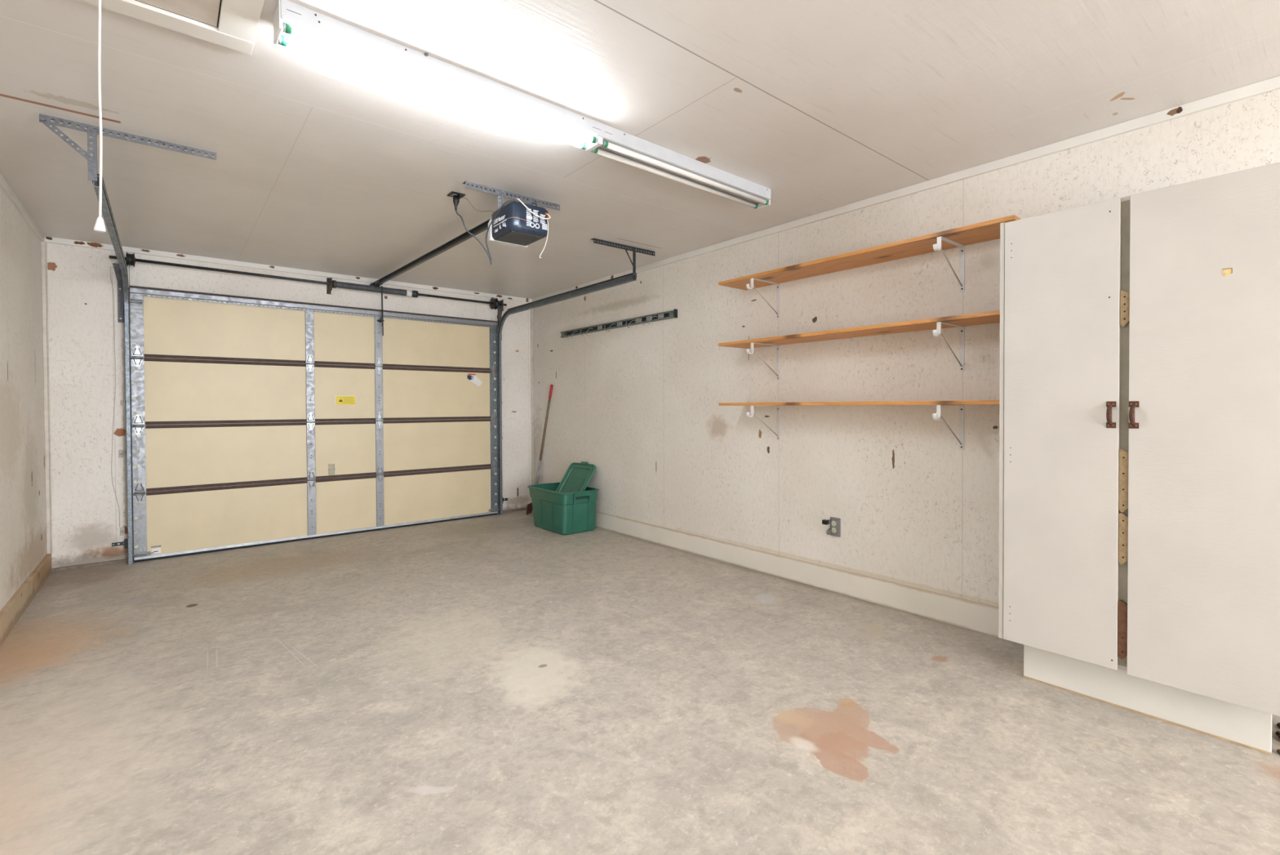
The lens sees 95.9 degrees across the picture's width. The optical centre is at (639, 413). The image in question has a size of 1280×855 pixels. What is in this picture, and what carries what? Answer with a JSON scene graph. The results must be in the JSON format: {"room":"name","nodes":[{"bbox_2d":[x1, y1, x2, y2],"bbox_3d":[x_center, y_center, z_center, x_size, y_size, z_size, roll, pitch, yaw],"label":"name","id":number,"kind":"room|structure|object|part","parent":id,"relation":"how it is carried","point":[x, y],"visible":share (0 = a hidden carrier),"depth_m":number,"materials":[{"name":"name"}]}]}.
{"room":"garage","nodes":[
{"label":"garage","id":0,"kind":"room"},
{"bbox_2d":[0,186,46,611],"bbox_3d":[-1.120,-0.024,0.183,0.120,2.468,10.620,-1,1,-39],"label":"wall","id":1,"kind":"structure","parent":0,"point":[23,529],"depth_m":3.52,"materials":[{"name":"white paint"}]},
{"bbox_2d":[0,173,44,241],"bbox_3d":[-1.027,-1.238,0.158,0.020,0.042,10.480,-1,1,-39],"label":"trim","id":2,"kind":"structure","parent":1,"relation":"attached to","point":[4,185],"depth_m":3.53,"materials":[{"name":"white wood"}]},
{"bbox_2d":[0,553,51,645],"bbox_3d":[-1.021,1.139,0.198,0.024,0.140,10.500,-1,1,-39],"label":"baseboard","id":3,"kind":"structure","parent":1,"relation":"attached to","point":[13,610],"depth_m":3.43,"materials":[{"name":"beige wood"}]},
{"bbox_2d":[47,242,531,568],"bbox_3d":[-2.851,-0.101,5.556,4.030,2.440,0.120,-1,1,-39],"label":"wall","id":4,"kind":"structure","parent":0,"point":[82,363],"depth_m":4.45,"materials":[{"name":"white paint"}]},
{"bbox_2d":[40,241,52,554],"bbox_3d":[-4.353,-0.111,4.234,0.030,2.289,0.021,-1,1,-39],"label":"trim","id":5,"kind":"structure","parent":4,"relation":"attached to","point":[43,245],"depth_m":4.23,"materials":[{"name":"white wood"}]},
{"bbox_2d":[92,173,133,564],"bbox_3d":[-3.247,-0.025,3.544,0.096,2.400,2.484,-1,1,-39],"label":"door track","id":6,"kind":"object","parent":4,"relation":"attached to","point":[123,312],"visible":0.97,"depth_m":4.44,"materials":[{"name":"grey metal"}]},
{"bbox_2d":[110,266,119,526],"bbox_3d":[-4.075,-0.126,4.468,0.044,2.016,0.004,-1,1,-39],"label":"wire","id":7,"kind":"object","parent":4,"relation":"attached to","point":[110,267],"visible":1,"depth_m":4.47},
{"bbox_2d":[111,538,128,548],"bbox_3d":[-4.031,1.013,4.484,0.115,0.070,0.042,-1,1,-39],"label":"bracket","id":8,"kind":"object","parent":4,"relation":"attached to","point":[115,544],"visible":0.88,"depth_m":4.49,"materials":[{"name":"grey metal"}]},
{"bbox_3d":[-4.051,1.012,4.485,0.085,0.028,0.003,-1,1,-39],"label":"perforated arm","id":9,"kind":"part","parent":8,"relation":"part of","materials":[{"name":"grey metal"}]},
{"bbox_2d":[118,449,124,457],"bbox_3d":[-4.041,0.311,4.493,0.028,0.060,0.017,-1,1,-39],"label":"box","id":10,"kind":"object","parent":4,"relation":"attached to","point":[120,451],"visible":1,"depth_m":4.49,"materials":[{"name":"grey plastic"}]},
{"bbox_2d":[120,526,124,534],"bbox_3d":[-4.038,0.916,4.501,0.028,0.060,0.017,-1,1,-39],"label":"box","id":11,"kind":"object","parent":4,"relation":"attached to","point":[122,529],"visible":1,"depth_m":4.50,"materials":[{"name":"grey plastic"}]},
{"bbox_2d":[40,235,532,302],"bbox_3d":[-2.812,-1.300,5.486,4.030,0.042,0.020,-1,1,-39],"label":"trim","id":12,"kind":"structure","parent":4,"relation":"attached to","point":[47,239],"depth_m":5.06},
{"bbox_2d":[51,507,526,572],"bbox_3d":[-2.847,1.135,5.574,4.030,0.024,0.116,-1,1,-39],"label":"trim","id":13,"kind":"structure","parent":4,"relation":"attached to","point":[107,562],"depth_m":4.42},
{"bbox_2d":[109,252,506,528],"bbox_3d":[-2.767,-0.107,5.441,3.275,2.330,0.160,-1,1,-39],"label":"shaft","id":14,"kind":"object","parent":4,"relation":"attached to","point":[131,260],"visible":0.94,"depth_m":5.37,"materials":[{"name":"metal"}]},
{"bbox_3d":[-2.880,-1.196,5.362,0.035,0.150,0.123,-1,1,-39],"label":"bearing plate","id":15,"kind":"part","parent":14,"relation":"part of","materials":[{"name":"metal"}]},
{"bbox_3d":[-1.557,-1.203,6.442,0.004,0.125,0.131,-1,1,-39],"label":"bearing plate","id":16,"kind":"part","parent":14,"relation":"part of","materials":[{"name":"metal"}]},
{"bbox_2d":[129,285,500,562],"bbox_3d":[-2.783,0.068,5.477,3.126,2.158,0.083,-1,1,-39],"label":"garage door","id":17,"kind":"structure","parent":4,"relation":"in","point":[255,421],"depth_m":5.22,"materials":[{"name":"metal"}]},
{"bbox_3d":[-2.800,-0.194,5.492,3.066,0.533,0.036,-1,1,-39],"label":"door","id":18,"kind":"part","parent":17,"relation":"part of","materials":[{"name":"beige metal"}]},
{"bbox_3d":[-2.784,-1.006,5.457,3.066,0.009,0.065,-1,1,-39],"label":"edge rail","id":19,"kind":"part","parent":17,"relation":"part of","materials":[{"name":"metal"}]},
{"bbox_3d":[-2.802,-0.724,5.485,3.066,0.527,0.036,-1,1,-39],"label":"door","id":20,"kind":"part","parent":17,"relation":"part of","materials":[{"name":"beige metal"}]},
{"bbox_3d":[-2.797,0.337,5.498,3.066,0.530,0.036,-1,1,-39],"label":"door","id":21,"kind":"part","parent":17,"relation":"part of","materials":[{"name":"beige metal"}]},
{"bbox_3d":[-2.795,0.857,5.505,3.066,0.510,0.036,-1,1,-39],"label":"door","id":22,"kind":"part","parent":17,"relation":"part of","materials":[{"name":"beige metal"}]},
{"bbox_3d":[-2.787,-0.724,5.466,2.926,0.523,0.016,-1,1,-39],"label":"rail","id":23,"kind":"part","parent":17,"relation":"part of","materials":[{"name":"brown metal"}]},
{"bbox_3d":[-2.784,-0.194,5.473,2.926,0.529,0.016,-1,1,-39],"label":"rail","id":24,"kind":"part","parent":17,"relation":"part of","materials":[{"name":"brown metal"}]},
{"bbox_3d":[-2.782,0.338,5.480,2.926,0.526,0.016,-1,1,-39],"label":"rail","id":25,"kind":"part","parent":17,"relation":"part of","materials":[{"name":"brown metal"}]},
{"bbox_3d":[-2.781,0.617,5.484,2.926,0.025,0.016,-1,1,-39],"label":"rail","id":26,"kind":"part","parent":17,"relation":"part of","materials":[{"name":"brown metal"}]},
{"bbox_2d":[327,463,335,475],"bbox_3d":[-2.887,0.521,5.400,0.066,0.106,0.001,-1,1,-39],"label":"print","id":27,"kind":"object","parent":17,"relation":"attached to","point":[331,467],"depth_m":5.40,"materials":[{"name":"grey paper"}]},
{"bbox_2d":[466,374,471,379],"bbox_3d":[-1.847,-0.392,6.246,0.047,0.054,0.001,-1,1,-39],"label":"print","id":28,"kind":"object","parent":17,"relation":"attached to","point":[468,376],"depth_m":6.24},
{"bbox_2d":[530,308,533,484],"bbox_3d":[-1.264,-0.098,6.774,0.030,2.403,0.014,-1,1,-39],"label":"trim","id":29,"kind":"structure","parent":4,"relation":"attached to","point":[531,309],"depth_m":6.76,"materials":[{"name":"white wood"}]},
{"bbox_2d":[497,272,636,515],"bbox_3d":[-0.799,-0.062,5.557,0.096,2.400,2.484,-1,1,-39],"label":"door track","id":30,"kind":"object","parent":4,"relation":"attached to","point":[626,278],"visible":0.94,"depth_m":6.12,"materials":[{"name":"grey metal"}]},
{"bbox_2d":[0,509,1279,854],"bbox_3d":[0.415,1.245,1.607,4.230,0.120,10.850,-1,1,-39],"label":"floor","id":31,"kind":"structure","parent":0,"point":[496,684],"depth_m":2.19,"materials":[{"name":"concrete"}]},
{"bbox_2d":[525,384,552,514],"bbox_3d":[-1.104,0.393,6.402,0.273,1.437,0.212,0,1,8],"label":"tool","id":32,"kind":"object","parent":31,"relation":"on","point":[529,507],"visible":0.83,"depth_m":6.44,"materials":[{"name":"red wood"}]},
{"bbox_3d":[-1.220,1.056,6.421,0.030,0.110,0.202,0,1,9],"label":"blade","id":33,"kind":"part","parent":32,"relation":"part of","materials":[{"name":"brown metal"}]},
{"bbox_3d":[-1.064,0.180,6.452,0.155,0.718,0.029,0,1,19],"label":"handle","id":34,"kind":"part","parent":32,"relation":"part of","materials":[{"name":"brown wood"}]},
{"bbox_2d":[527,482,599,534],"bbox_3d":[-0.774,0.933,5.749,0.432,0.403,0.744,-1,1,-39],"label":"storage tote","id":35,"kind":"object","parent":31,"relation":"on","point":[560,513],"visible":0.95,"depth_m":5.52,"materials":[{"name":"green plastic"}]},
{"bbox_2d":[555,461,595,493],"bbox_3d":[-0.722,0.807,5.772,0.451,0.629,0.450,-1,1,-41],"label":"lid","id":36,"kind":"object","parent":35,"relation":"in","point":[577,477],"visible":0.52,"depth_m":5.85,"materials":[{"name":"green plastic"}]},
{"bbox_3d":[-0.545,0.759,5.467,0.170,0.049,0.020,-1,1,-39],"label":"carry handle","id":37,"kind":"part","parent":35,"relation":"part of","materials":[{"name":"green plastic"}]},
{"bbox_2d":[998,162,1279,755],"bbox_3d":[2.038,0.168,2.348,0.555,2.000,0.870,-1,1,-39],"label":"storage cabinet","id":38,"kind":"object","parent":31,"relation":"on","point":[1140,397],"visible":1,"depth_m":2.14,"materials":[{"name":"white wood"}]},
{"bbox_3d":[1.718,0.080,2.369,0.018,1.815,0.392,-1,1,-39],"label":"cabinet door","id":39,"kind":"part","parent":38,"relation":"part of","materials":[{"name":"white wood"}]},
{"bbox_3d":[1.806,0.004,2.216,0.034,0.082,0.016,-1,1,-39],"label":"door handle","id":40,"kind":"part","parent":38,"relation":"part of","materials":[{"name":"brown metal"}]},
{"bbox_3d":[1.820,0.044,2.228,0.003,0.022,0.030,-1,1,-39],"label":"handle plate","id":41,"kind":"part","parent":38,"relation":"part of","materials":[{"name":"brown metal"}]},
{"bbox_3d":[1.819,-0.037,2.227,0.003,0.022,0.030,-1,1,-39],"label":"handle plate","id":42,"kind":"part","parent":38,"relation":"part of","materials":[{"name":"brown metal"}]},
{"bbox_3d":[1.849,0.004,2.164,0.034,0.082,0.016,-1,1,-39],"label":"door handle","id":43,"kind":"part","parent":38,"relation":"part of","materials":[{"name":"brown metal"}]},
{"bbox_3d":[1.863,0.045,2.176,0.003,0.022,0.030,-1,1,-39],"label":"handle plate","id":44,"kind":"part","parent":38,"relation":"part of","materials":[{"name":"brown metal"}]},
{"bbox_3d":[1.862,-0.036,2.175,0.003,0.022,0.030,-1,1,-39],"label":"handle plate","id":45,"kind":"part","parent":38,"relation":"part of","materials":[{"name":"brown metal"}]},
{"bbox_3d":[1.992,0.086,2.036,0.018,1.820,0.412,-1,1,-39],"label":"cabinet door","id":46,"kind":"part","parent":38,"relation":"part of","materials":[{"name":"white wood"}]},
{"bbox_2d":[1275,722,1279,754],"bbox_3d":[2.372,1.159,2.007,0.320,0.022,0.222,-1,1,-39],"label":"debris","id":47,"kind":"object","parent":31,"relation":"on","point":[1277,732],"visible":1,"depth_m":2.08,"materials":[{"name":"brown"}]},
{"bbox_2d":[0,0,1279,298],"bbox_3d":[0.477,-1.342,1.484,4.230,0.120,10.620,-1,1,-39],"label":"ceiling","id":48,"kind":"structure","parent":0,"point":[321,165],"depth_m":2.44,"materials":[{"name":"paint"}]},
{"bbox_2d":[39,113,216,182],"bbox_3d":[-2.339,-1.163,2.670,0.611,0.245,0.048,-1,1,-39],"label":"hanger","id":49,"kind":"object","parent":48,"relation":"attached to","point":[91,131],"visible":0.99,"depth_m":2.57,"materials":[{"name":"metal"}]},
{"bbox_2d":[80,0,264,54],"bbox_3d":[-1.198,-1.260,1.221,0.765,0.022,1.460,-1,1,-39],"label":"attic hatch","id":50,"kind":"object","parent":48,"relation":"attached to","point":[230,24],"visible":1,"depth_m":1.83,"materials":[{"name":"white wood"}]},
{"bbox_2d":[93,0,106,232],"bbox_3d":[-1.399,-0.867,1.487,0.023,0.792,0.023,-1,1,-39],"label":"pull cord","id":51,"kind":"object","parent":50,"relation":"hanging from","point":[100,226],"visible":1,"depth_m":1.49,"materials":[{"name":"white fabric"}]},
{"bbox_3d":[-1.200,-1.266,1.223,0.559,0.010,1.278,-1,1,-39],"label":"hatch panel","id":52,"kind":"part","parent":50,"relation":"part of","materials":[{"name":"beige wood"}]},
{"bbox_2d":[447,191,465,199],"bbox_3d":[-1.091,-1.296,3.425,0.080,0.008,0.080,-1,1,-39],"label":"outlet","id":53,"kind":"object","parent":48,"relation":"attached to","point":[451,193],"visible":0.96,"depth_m":3.41,"materials":[{"name":"black plastic"}]},
{"bbox_2d":[453,195,516,264],"bbox_3d":[-0.897,-1.093,3.383,0.442,0.401,0.143,0,1,16],"label":"power cord","id":54,"kind":"object","parent":53,"relation":"hanging from","point":[455,197],"visible":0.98,"depth_m":3.41,"materials":[{"name":"black plastic"}]},
{"bbox_2d":[369,181,559,335],"bbox_3d":[-1.607,-1.030,4.474,0.611,0.564,3.116,-1,1,-39],"label":"garage door opener","id":55,"kind":"object","parent":48,"relation":"hanging from","point":[515,232],"visible":0.96,"depth_m":3.37,"materials":[{"name":"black metal"}]},
{"bbox_3d":[-2.487,-1.038,5.565,0.014,0.371,0.141,-1,1,-22],"label":"door arm","id":56,"kind":"part","parent":55,"relation":"part of","materials":[{"name":"black paint"}]},
{"bbox_3d":[-2.499,-0.888,5.605,0.011,0.257,0.051,-1,1,-21],"label":"arm","id":57,"kind":"part","parent":55,"relation":"part of","materials":[{"name":"black paint"}]},
{"bbox_3d":[-1.697,-1.228,4.559,0.044,0.050,2.810,-1,1,-40],"label":"rail","id":58,"kind":"part","parent":55,"relation":"part of","materials":[{"name":"black metal"}]},
{"bbox_3d":[-0.713,-1.033,3.402,0.204,0.004,0.221,-1,1,-39],"label":"plate","id":59,"kind":"part","parent":55,"relation":"part of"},
{"bbox_2d":[515,198,551,219],"bbox_3d":[-0.602,-1.165,3.280,0.199,0.096,0.056,-1,1,-20],"label":"wire","id":60,"kind":"object","parent":55,"relation":"hanging from","point":[517,198],"visible":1,"depth_m":3.26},
{"bbox_2d":[539,219,548,257],"bbox_3d":[-0.556,-1.014,3.324,0.060,0.242,0.018,-1,1,-39],"label":"wire","id":61,"kind":"object","parent":55,"relation":"hanging from","point":[547,220],"visible":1,"depth_m":3.33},
{"bbox_2d":[273,0,770,209],"bbox_3d":[-0.207,-1.251,2.610,2.458,0.095,0.134,-1,1,-40],"label":"fluorescent light","id":62,"kind":"object","parent":48,"relation":"attached to","point":[297,27],"visible":1,"depth_m":2.24,"materials":[{"name":"white metal"}]},
{"bbox_2d":[591,238,654,279],"bbox_3d":[-0.119,-1.188,4.525,0.607,0.263,0.055,-1,1,-39],"label":"hanger","id":63,"kind":"object","parent":48,"relation":"attached to","point":[633,248],"visible":1,"depth_m":4.55,"materials":[{"name":"metal"}]},
{"bbox_2d":[533,88,1279,607],"bbox_3d":[2.086,-0.073,2.818,0.120,2.468,10.620,-1,1,-39],"label":"wall","id":64,"kind":"structure","parent":0,"point":[638,404],"depth_m":3.71,"materials":[{"name":"white paint"}]},
{"bbox_2d":[560,308,677,338],"bbox_3d":[-0.286,-0.838,5.546,0.062,0.097,1.826,-1,1,-39],"label":"rail","id":65,"kind":"object","parent":64,"relation":"attached to","point":[672,313],"visible":1,"depth_m":5.42,"materials":[{"name":"black plastic"}]},
{"bbox_2d":[746,277,779,318],"bbox_3d":[0.846,-0.790,3.958,0.330,0.245,0.025,-1,1,-39],"label":"shelf bracket","id":66,"kind":"object","parent":64,"relation":"attached to","point":[752,286],"visible":1,"depth_m":4.04,"materials":[{"name":"white metal"}]},
{"bbox_3d":[0.862,-0.911,3.970,0.281,0.003,0.025,-1,1,-39],"label":"shelf arm","id":67,"kind":"part","parent":66,"relation":"part of","materials":[{"name":"white metal"}]},
{"bbox_3d":[0.972,-0.792,4.062,0.004,0.245,0.025,-1,1,-39],"label":"wall leg","id":68,"kind":"part","parent":66,"relation":"part of","materials":[{"name":"white metal"}]},
{"bbox_2d":[746,342,779,380],"bbox_3d":[0.848,-0.357,3.964,0.330,0.245,0.025,-1,1,-39],"label":"shelf bracket","id":69,"kind":"object","parent":64,"relation":"attached to","point":[752,351],"visible":1,"depth_m":4.06,"materials":[{"name":"white metal"}]},
{"bbox_3d":[0.864,-0.478,3.976,0.281,0.003,0.025,-1,1,-39],"label":"shelf arm","id":70,"kind":"part","parent":69,"relation":"part of","materials":[{"name":"white metal"}]},
{"bbox_3d":[0.974,-0.359,4.068,0.004,0.245,0.025,-1,1,-39],"label":"wall leg","id":71,"kind":"part","parent":69,"relation":"part of","materials":[{"name":"white metal"}]},
{"bbox_2d":[746,405,779,439],"bbox_3d":[0.850,0.067,3.969,0.330,0.245,0.025,-1,1,-39],"label":"shelf bracket","id":72,"kind":"object","parent":64,"relation":"attached to","point":[777,433],"visible":0.88,"depth_m":4.07,"materials":[{"name":"white metal"}]},
{"bbox_3d":[0.976,0.065,4.073,0.004,0.245,0.025,-1,1,-39],"label":"wall leg","id":73,"kind":"part","parent":72,"relation":"part of","materials":[{"name":"white metal"}]},
{"bbox_2d":[595,511,999,636],"bbox_3d":[2.079,1.087,2.738,0.020,0.152,10.488,-1,1,-39],"label":"baseboard","id":74,"kind":"structure","parent":64,"relation":"attached to","point":[965,613],"depth_m":3.76,"materials":[{"name":"white wood"}]},
{"bbox_2d":[822,516,840,537],"bbox_3d":[1.233,0.732,3.717,0.074,0.119,0.088,-1,1,-39],"label":"wall outlet","id":75,"kind":"object","parent":64,"relation":"attached to","point":[834,530],"visible":1,"depth_m":3.72,"materials":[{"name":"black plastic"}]},
{"bbox_2d":[822,519,831,524],"bbox_3d":[1.211,0.701,3.735,0.064,0.032,0.032,-1,1,-39],"label":"night light","id":76,"kind":"object","parent":75,"relation":"attached to","point":[825,522],"depth_m":3.72,"materials":[{"name":"black plastic"}]},
{"bbox_3d":[1.263,0.732,3.730,0.012,0.119,0.070,-1,1,-39],"label":"plate","id":77,"kind":"part","parent":75,"relation":"part of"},
{"bbox_2d":[718,400,999,405],"bbox_3d":[1.265,-0.062,3.486,0.299,0.020,1.857,-1,1,-39],"label":"wall shelf","id":78,"kind":"object","parent":64,"relation":"attached to","point":[970,402],"visible":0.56,"depth_m":3.20,"materials":[{"name":"orange wood"}]},
{"bbox_2d":[718,310,999,348],"bbox_3d":[1.263,-0.486,3.480,0.299,0.020,1.857,-1,1,-39],"label":"wall shelf","id":79,"kind":"object","parent":64,"relation":"attached to","point":[991,317],"visible":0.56,"depth_m":3.28,"materials":[{"name":"orange wood"}]},
{"bbox_2d":[718,214,1021,289],"bbox_3d":[1.259,-0.919,3.477,0.299,0.020,1.850,-1,1,-39],"label":"wall shelf","id":80,"kind":"object","parent":64,"relation":"attached to","point":[988,230],"visible":0.76,"depth_m":3.29,"materials":[{"name":"orange wood"}]},
{"bbox_2d":[532,75,1279,302],"bbox_3d":[2.071,-1.283,2.704,0.020,0.045,10.480,-1,1,-39],"label":"trim","id":81,"kind":"structure","parent":64,"relation":"attached to","point":[1273,83],"depth_m":2.96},
{"bbox_2d":[932,404,964,449],"bbox_3d":[1.622,0.076,3.030,0.330,0.245,0.025,-1,1,-39],"label":"shelf bracket","id":82,"kind":"object","parent":64,"relation":"attached to","point":[937,415],"visible":0.87,"depth_m":3.13,"materials":[{"name":"white metal"}]},
{"bbox_3d":[1.748,0.074,3.134,0.004,0.245,0.025,-1,1,-39],"label":"wall leg","id":83,"kind":"part","parent":82,"relation":"part of","materials":[{"name":"white metal"}]},
{"bbox_2d":[933,235,964,292],"bbox_3d":[1.618,-0.781,3.019,0.330,0.245,0.025,-1,1,-39],"label":"shelf bracket","id":84,"kind":"object","parent":64,"relation":"attached to","point":[936,247],"visible":1,"depth_m":3.11,"materials":[{"name":"white metal"}]},
{"bbox_3d":[1.634,-0.902,3.031,0.281,0.003,0.025,-1,1,-39],"label":"shelf arm","id":85,"kind":"part","parent":84,"relation":"part of","materials":[{"name":"white metal"}]},
{"bbox_3d":[1.744,-0.783,3.123,0.004,0.245,0.025,-1,1,-39],"label":"wall leg","id":86,"kind":"part","parent":84,"relation":"part of","materials":[{"name":"white metal"}]},
{"bbox_2d":[933,321,964,371],"bbox_3d":[1.620,-0.348,3.024,0.330,0.245,0.025,-1,1,-39],"label":"shelf bracket","id":87,"kind":"object","parent":64,"relation":"attached to","point":[937,332],"visible":1,"depth_m":3.12,"materials":[{"name":"white metal"}]},
{"bbox_3d":[1.636,-0.470,3.036,0.281,0.003,0.025,-1,1,-39],"label":"shelf arm","id":88,"kind":"part","parent":87,"relation":"part of","materials":[{"name":"white metal"}]},
{"bbox_3d":[1.746,-0.350,3.128,0.004,0.245,0.025,-1,1,-39],"label":"wall leg","id":89,"kind":"part","parent":87,"relation":"part of","materials":[{"name":"white metal"}]}
]}

